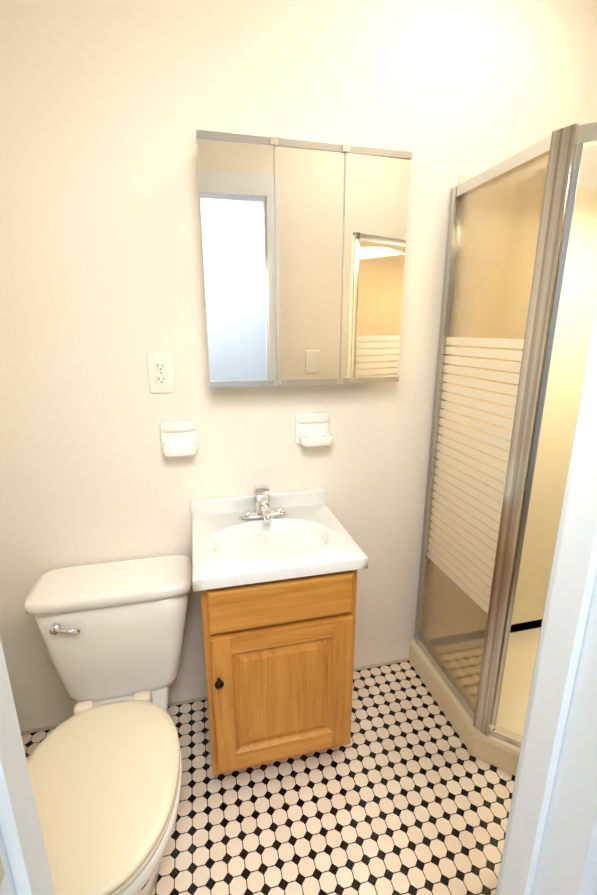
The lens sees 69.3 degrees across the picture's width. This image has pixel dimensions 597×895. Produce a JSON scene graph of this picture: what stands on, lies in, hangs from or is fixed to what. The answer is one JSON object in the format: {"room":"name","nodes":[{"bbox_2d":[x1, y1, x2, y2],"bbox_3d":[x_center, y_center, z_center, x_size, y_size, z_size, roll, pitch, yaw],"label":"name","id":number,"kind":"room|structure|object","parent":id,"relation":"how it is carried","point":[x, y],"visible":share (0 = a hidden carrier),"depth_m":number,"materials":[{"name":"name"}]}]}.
{"room":"bathroom","nodes":[
{"label":"bathroom","id":0,"kind":"room"},
{"bbox_2d":[21,660,514,894],"bbox_3d":[0.333,1.084,1.290,2.600,0.100,1.215,-4,16,-13],"label":"floor","id":1,"kind":"structure","parent":0,"point":[404,792],"depth_m":1.24,"materials":[{"name":"white tile"}]},
{"bbox_2d":[24,554,192,894],"bbox_3d":[-0.487,0.755,1.123,0.454,0.620,0.759,-4,16,-13],"label":"toilet","id":2,"kind":"object","parent":1,"relation":"on","point":[104,763],"visible":0.9,"depth_m":1.09,"materials":[{"name":"white ceramic"}]},
{"bbox_2d":[191,488,367,775],"bbox_3d":[-0.081,0.595,1.370,0.457,0.801,0.416,-4,16,-13],"label":"bathroom vanity","id":3,"kind":"object","parent":1,"relation":"on","point":[278,599],"visible":0.98,"depth_m":1.21,"materials":[{"name":"brown wood"}]},
{"bbox_2d":[239,484,286,522],"bbox_3d":[-0.106,0.186,1.358,0.156,0.094,0.149,-4,16,-13],"label":"faucet","id":4,"kind":"object","parent":3,"relation":"on","point":[265,511],"visible":0.98,"depth_m":1.38,"materials":[{"name":"silver metal"}]},
{"bbox_2d":[409,122,596,817],"bbox_3d":[0.976,0.055,1.215,1.055,1.924,0.933,-4,16,-13],"label":"shower","id":5,"kind":"object","parent":1,"relation":"on","point":[518,301],"visible":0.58,"depth_m":1.35,"materials":[{"name":"beige"}]},
{"bbox_2d":[0,0,596,731],"bbox_3d":[0.201,-0.264,1.486,2.600,2.400,0.100,-4,16,-13],"label":"wall","id":6,"kind":"structure","parent":0,"point":[108,108],"depth_m":1.26,"materials":[{"name":"white paint"}]},
{"bbox_2d":[146,352,174,393],"bbox_3d":[-0.409,-0.222,1.284,0.076,0.122,0.008,-4,16,-13],"label":"electrical outlet","id":7,"kind":"object","parent":6,"relation":"attached to","point":[160,371],"visible":1,"depth_m":1.28,"materials":[{"name":"white plastic"}]},
{"bbox_2d":[160,420,198,456],"bbox_3d":[-0.363,-0.023,1.314,0.112,0.106,0.074,-4,16,-13],"label":"soap dish","id":8,"kind":"object","parent":6,"relation":"attached to","point":[179,438],"visible":1,"depth_m":1.32,"materials":[{"name":"white ceramic"}]},
{"bbox_2d":[21,658,407,734],"bbox_3d":[-0.245,0.932,1.639,1.450,0.010,0.008,-4,16,-13],"label":"trim","id":9,"kind":"structure","parent":6,"relation":"attached to","point":[198,699],"depth_m":1.60,"materials":[{"name":"beige"}]},
{"bbox_2d":[196,130,412,386],"bbox_3d":[0.017,-0.503,1.250,0.576,0.624,0.130,-4,16,-13],"label":"medicine cabinet mirror","id":10,"kind":"object","parent":6,"relation":"attached to","point":[303,247],"visible":1,"depth_m":1.19,"materials":[{"name":"silver mirror"}]},
{"bbox_2d":[295,412,332,446],"bbox_3d":[0.055,-0.054,1.407,0.118,0.106,0.082,-4,16,-13],"label":"holder","id":11,"kind":"object","parent":6,"relation":"attached to","point":[312,429],"visible":1,"depth_m":1.42,"materials":[{"name":"white ceramic"}]},
{"bbox_3d":[0.470,0.025,0.419,2.400,2.400,0.055,-4,16,-13],"label":"wall","id":12,"kind":"structure","parent":0,"visible":0},
{"bbox_2d":[0,304,596,894],"bbox_3d":[0.027,0.244,0.367,0.672,2.006,0.096,-4,16,-13],"label":"door frame","id":13,"kind":"structure","parent":12,"relation":"attached to","point":[550,844],"depth_m":0.42,"materials":[{"name":"white paint"}]}
]}

